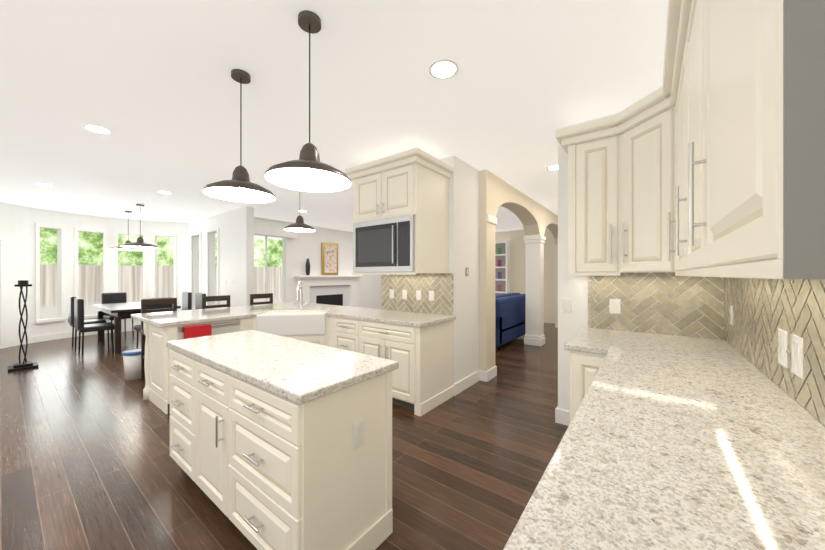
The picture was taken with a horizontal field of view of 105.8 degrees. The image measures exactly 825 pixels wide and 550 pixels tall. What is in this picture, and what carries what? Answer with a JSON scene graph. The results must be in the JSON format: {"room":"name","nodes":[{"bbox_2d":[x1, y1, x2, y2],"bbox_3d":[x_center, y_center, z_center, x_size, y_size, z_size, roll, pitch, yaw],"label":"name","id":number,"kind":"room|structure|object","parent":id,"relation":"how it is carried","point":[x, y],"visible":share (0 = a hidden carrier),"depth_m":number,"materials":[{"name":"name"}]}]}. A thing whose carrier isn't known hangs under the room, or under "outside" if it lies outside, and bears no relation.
{"room":"kitchen","nodes":[
{"label":"kitchen","id":0,"kind":"room"},
{"bbox_2d":[0,323,568,549],"bbox_3d":[-1.929,1.420,5.980,12.700,0.080,13.200,0,0,37],"label":"floor","id":1,"kind":"structure","parent":0,"point":[87,462],"depth_m":2.32,"materials":[{"name":"brown wood"}]},
{"bbox_2d":[8,280,38,371],"bbox_3d":[-5.776,0.730,4.630,0.280,1.300,0.280,0,0,37],"label":"candle stand","id":2,"kind":"object","parent":1,"relation":"on","point":[24,364],"visible":0.98,"depth_m":4.61,"materials":[{"name":"black metal"}]},
{"bbox_2d":[68,296,106,348],"bbox_3d":[-6.333,0.890,6.080,0.460,0.980,0.480,0,0,37],"label":"dining chair","id":3,"kind":"object","parent":1,"relation":"on","point":[71,311],"visible":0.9,"depth_m":5.93,"materials":[{"name":"grey leather"}]},
{"bbox_2d":[74,298,113,355],"bbox_3d":[-5.664,0.890,5.573,0.460,0.980,0.480,0,0,37],"label":"dining chair","id":4,"kind":"object","parent":1,"relation":"on","point":[80,326],"visible":0.96,"depth_m":5.39,"materials":[{"name":"grey leather"}]},
{"bbox_2d":[101,292,133,338],"bbox_3d":[-6.629,0.890,7.031,0.480,0.980,0.460,0,0,27],"label":"dining chair","id":5,"kind":"object","parent":1,"relation":"on","point":[115,297],"visible":0.46,"depth_m":7.05,"materials":[{"name":"grey leather"}]},
{"bbox_2d":[122,348,140,379],"bbox_3d":[-3.719,1.195,4.199,0.284,0.370,0.284,0,0,37],"label":"waste bin","id":6,"kind":"object","parent":1,"relation":"on","point":[132,363],"visible":0.75,"depth_m":4.09,"materials":[{"name":"white plastic"}]},
{"bbox_2d":[93,302,180,353],"bbox_3d":[-5.618,0.995,6.329,1.840,0.770,1.000,0,0,37],"label":"dining table","id":7,"kind":"object","parent":1,"relation":"on","point":[118,311],"visible":0.65,"depth_m":5.68,"materials":[{"name":"brown wood"}]},
{"bbox_2d":[134,297,172,347],"bbox_3d":[-4.614,0.890,5.568,0.480,0.980,0.460,0,0,37],"label":"dining chair","id":8,"kind":"object","parent":1,"relation":"on","point":[137,328],"visible":0.21,"depth_m":5.45,"materials":[{"name":"grey leather"}]},
{"bbox_2d":[140,298,176,380],"bbox_3d":[-3.303,0.850,4.135,0.380,1.060,0.400,0,0,37],"label":"bar stool","id":9,"kind":"object","parent":1,"relation":"on","point":[145,302],"visible":0.42,"depth_m":4.11,"materials":[{"name":"brown wood"}]},
{"bbox_2d":[182,292,191,309],"bbox_3d":[-5.463,0.890,7.228,0.460,0.980,0.480,0,0,37],"label":"dining chair","id":10,"kind":"object","parent":1,"relation":"on","point":[186,300],"visible":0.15,"depth_m":7.29,"materials":[{"name":"grey leather"}]},
{"bbox_2d":[131,305,250,413],"bbox_3d":[-2.432,0.730,3.955,1.140,1.300,1.500,0,0,37],"label":"kitchen back","id":11,"kind":"object","parent":1,"relation":"on","point":[160,328],"depth_m":3.32,"materials":[{"name":"white wood"}]},
{"bbox_2d":[195,293,205,308],"bbox_3d":[-4.794,0.890,6.721,0.460,0.980,0.480,0,0,37],"label":"dining chair","id":12,"kind":"object","parent":1,"relation":"on","point":[198,300],"visible":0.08,"depth_m":6.85,"materials":[{"name":"grey leather"}]},
{"bbox_2d":[183,315,242,338],"bbox_3d":[-2.146,0.869,3.362,0.032,0.802,0.540,0,0,37],"label":"kitchen back","id":13,"kind":"object","parent":1,"relation":"on","point":[218,324],"depth_m":3.39,"materials":[{"name":"white"}]},
{"bbox_2d":[202,295,229,308],"bbox_3d":[-2.880,0.850,4.693,0.380,1.060,0.400,0,0,37],"label":"bar stool","id":14,"kind":"object","parent":1,"relation":"on","point":[205,299],"visible":0.33,"depth_m":4.76,"materials":[{"name":"brown wood"}]},
{"bbox_2d":[250,293,272,304],"bbox_3d":[-2.457,0.850,5.251,0.380,1.060,0.400,0,0,37],"label":"bar stool","id":15,"kind":"object","parent":1,"relation":"on","point":[259,296],"visible":0.31,"depth_m":5.33,"materials":[{"name":"brown wood"}]},
{"bbox_2d":[167,346,392,549],"bbox_3d":[-0.912,0.943,1.910,1.577,0.874,0.598,0,0,37],"label":"kitchen island","id":16,"kind":"object","parent":1,"relation":"on","point":[277,442],"depth_m":1.48,"materials":[{"name":"white wood"}]},
{"bbox_2d":[166,330,398,405],"bbox_3d":[-0.900,0.486,1.937,1.625,0.040,0.600,0,0,37],"label":"island countertop","id":17,"kind":"structure","parent":16,"relation":"on","point":[306,372],"depth_m":1.66,"materials":[{"name":"white stone"}]},
{"bbox_2d":[294,275,362,306],"bbox_3d":[-2.256,0.695,9.019,0.500,1.370,2.250,0,0,37],"label":"fireplace","id":18,"kind":"object","parent":1,"relation":"on","point":[340,290],"visible":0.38,"depth_m":9.12,"materials":[{"name":"white stone"}]},
{"bbox_2d":[305,259,309,274],"bbox_3d":[-2.833,-0.217,8.447,0.124,0.450,0.124,0,0,37],"label":"vase","id":19,"kind":"object","parent":18,"relation":"on","point":[307,265],"visible":1,"depth_m":8.40,"materials":[{"name":"grey ceramic"}]},
{"bbox_2d":[251,147,455,415],"bbox_3d":[-1.161,0.075,3.972,3.145,2.610,1.323,0,0,37],"label":"kitchen back","id":20,"kind":"object","parent":1,"relation":"on","point":[401,227],"depth_m":3.39,"materials":[{"name":"white wood"}]},
{"bbox_2d":[131,301,455,327],"bbox_3d":[-1.425,0.486,3.625,3.150,0.040,2.196,0,0,37],"label":"countertop","id":21,"kind":"structure","parent":20,"relation":"on","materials":[{"name":"stone"}]},
{"bbox_2d":[495,239,510,294],"bbox_3d":[2.455,0.155,9.860,1.200,2.450,0.310,0,0,37],"label":"bookcase","id":22,"kind":"object","parent":1,"relation":"on","point":[502,266],"visible":0.25,"depth_m":9.50,"materials":[{"name":"white wood"}]},
{"bbox_2d":[495,293,524,351],"bbox_3d":[1.766,0.890,6.567,0.900,0.980,2.000,0,0,37],"label":"sofa","id":23,"kind":"object","parent":1,"relation":"on","point":[509,317],"visible":0.44,"depth_m":5.95,"materials":[{"name":"blue fabric"}]},
{"bbox_2d":[0,0,667,239],"bbox_3d":[-1.929,-1.420,5.980,12.700,0.100,13.200,0,0,37],"label":"ceiling","id":24,"kind":"structure","parent":0,"point":[153,86],"depth_m":2.32,"materials":[{"name":"white paint"}]},
{"bbox_2d":[34,183,54,186],"bbox_3d":[-5.576,-1.366,4.729,0.198,0.007,0.198,0,0,28],"label":"recessed light","id":25,"kind":"object","parent":24,"relation":"in","point":[41,184],"depth_m":4.71,"materials":[{"name":"white"}]},
{"bbox_2d":[83,124,112,133],"bbox_3d":[-2.951,-1.366,2.927,0.198,0.007,0.198,0,0,28],"label":"recessed light","id":26,"kind":"object","parent":24,"relation":"in","point":[94,128],"depth_m":2.92,"materials":[{"name":"white"}]},
{"bbox_2d":[109,211,145,250],"bbox_3d":[-6.096,-0.955,6.691,0.580,0.829,0.580,0,0,37],"label":"pendant light","id":27,"kind":"object","parent":24,"relation":"hanging from","point":[126,248],"visible":0.67,"depth_m":6.69,"materials":[{"name":"brown metal"}]},
{"bbox_2d":[120,204,158,248],"bbox_3d":[-5.305,-0.955,6.079,0.580,0.829,0.580,0,0,37],"label":"pendant light","id":28,"kind":"object","parent":24,"relation":"hanging from","point":[140,243],"visible":1,"depth_m":6.03,"materials":[{"name":"brown metal"}]},
{"bbox_2d":[156,190,171,193],"bbox_3d":[-4.100,-1.366,5.153,0.198,0.007,0.198,0,0,28],"label":"recessed light","id":29,"kind":"object","parent":24,"relation":"in","point":[164,192],"depth_m":5.15,"materials":[{"name":"white"}]},
{"bbox_2d":[202,69,275,202],"bbox_3d":[-1.171,-0.955,2.130,0.440,0.829,0.440,0,0,37],"label":"pendant light","id":30,"kind":"object","parent":24,"relation":"hanging from","point":[240,187],"visible":1,"depth_m":2.13,"materials":[{"name":"brown metal"}]},
{"bbox_2d":[284,215,315,231],"bbox_3d":[-1.558,-0.995,4.318,0.420,0.749,0.420,0,0,37],"label":"pendant light","id":31,"kind":"object","parent":24,"relation":"hanging from","point":[299,225],"visible":0.92,"depth_m":4.28,"materials":[{"name":"brown metal"}]},
{"bbox_2d":[264,10,350,192],"bbox_3d":[-0.551,-0.934,1.673,0.440,0.869,0.440,0,0,37],"label":"pendant light","id":32,"kind":"object","parent":24,"relation":"hanging from","point":[308,171],"visible":1,"depth_m":1.68,"materials":[{"name":"brown metal"}]},
{"bbox_2d":[429,59,458,79],"bbox_3d":[0.207,-1.366,2.077,0.198,0.007,0.198,0,0,28],"label":"recessed light","id":33,"kind":"object","parent":24,"relation":"in","point":[442,69],"depth_m":2.07,"materials":[{"name":"white"}]},
{"bbox_2d":[547,164,557,169],"bbox_3d":[1.810,-1.366,3.961,0.198,0.007,0.198,0,0,28],"label":"recessed light","id":34,"kind":"object","parent":24,"relation":"in","point":[553,167],"depth_m":3.95,"materials":[{"name":"white"}]},
{"bbox_2d":[0,113,819,425],"bbox_3d":[-1.820,0.005,5.709,10.999,2.750,12.400,0,0,37],"label":"wall","id":35,"kind":"structure","parent":0,"point":[544,283],"depth_m":6.24,"materials":[{"name":"white paint"}]},
{"bbox_2d":[254,216,296,238],"bbox_3d":[-3.490,-1.157,7.634,0.206,0.415,1.450,0,0,37],"label":"valance","id":36,"kind":"object","parent":35,"relation":"attached to","point":[269,227],"visible":0.54,"depth_m":7.61,"materials":[{"name":"white"}]},
{"bbox_2d":[321,242,337,274],"bbox_3d":[-2.422,-0.468,9.164,0.051,0.945,0.580,0,0,37],"label":"picture frame","id":37,"kind":"object","parent":35,"relation":"attached to","point":[329,258],"visible":0.98,"depth_m":9.12,"materials":[{"name":"gold metal"}]},
{"bbox_2d":[224,268,468,284],"bbox_3d":[-1.725,0.065,5.300,5.642,0.310,0.070,0,0,32],"label":"switch plates","id":38,"kind":"object","parent":35,"relation":"attached to","point":[467,271],"visible":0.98,"depth_m":3.84,"materials":[{"name":"white plastic"}]},
{"bbox_2d":[567,124,614,275],"bbox_3d":[1.520,-0.570,2.585,0.360,1.100,0.336,0,0,37],"label":"upper cabinet","id":39,"kind":"object","parent":0,"relation":"attached to","point":[591,155],"depth_m":2.45,"materials":[{"name":"white wood"}]},
{"bbox_2d":[615,96,666,275],"bbox_3d":[1.677,-0.570,2.297,0.237,1.100,0.606,0,0,37],"label":"upper cabinet","id":40,"kind":"object","parent":0,"relation":"attached to","point":[641,128],"depth_m":2.17,"materials":[{"name":"white wood"}]},
{"bbox_2d":[503,328,824,549],"bbox_3d":[0.579,0.486,0.783,0.896,0.040,4.346,0,0,37],"label":"countertop","id":41,"kind":"structure","parent":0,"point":[669,442],"depth_m":0.80,"materials":[{"name":"beige stone"}]},
{"bbox_2d":[667,92,670,275],"bbox_3d":[1.799,-0.570,2.204,0.136,1.100,0.606,0,0,37],"label":"upper cabinet","id":42,"kind":"object","parent":0,"relation":"attached to","point":[668,93],"depth_m":1.97,"materials":[{"name":"white wood"}]},
{"bbox_2d":[683,0,694,271],"bbox_3d":[1.162,-0.570,1.064,0.306,1.100,0.560,0,0,37],"label":"upper cabinet","id":43,"kind":"object","parent":0,"relation":"attached to","point":[688,5],"depth_m":1.26,"materials":[{"name":"white wood"}]},
{"bbox_2d":[671,24,762,275],"bbox_3d":[1.546,-0.570,1.570,0.306,1.100,0.710,0,0,37],"label":"upper cabinet","id":44,"kind":"object","parent":0,"relation":"attached to","point":[677,92],"depth_m":1.68,"materials":[{"name":"white wood"}]},
{"bbox_2d":[695,0,824,271],"bbox_3d":[0.782,-0.570,0.563,0.306,1.100,0.699,0,0,37],"label":"upper cabinet","id":45,"kind":"object","parent":0,"relation":"attached to","point":[696,201],"depth_m":0.47,"materials":[{"name":"white wood"}]},
{"label":"outside","id":46,"kind":"structure","parent":0,"visible":0},
{"bbox_2d":[40,227,281,318],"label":"window","id":47,"kind":"structure","parent":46,"point":[90,270],"depth_m":11.62,"materials":[{"name":"clear glass"}]}
]}

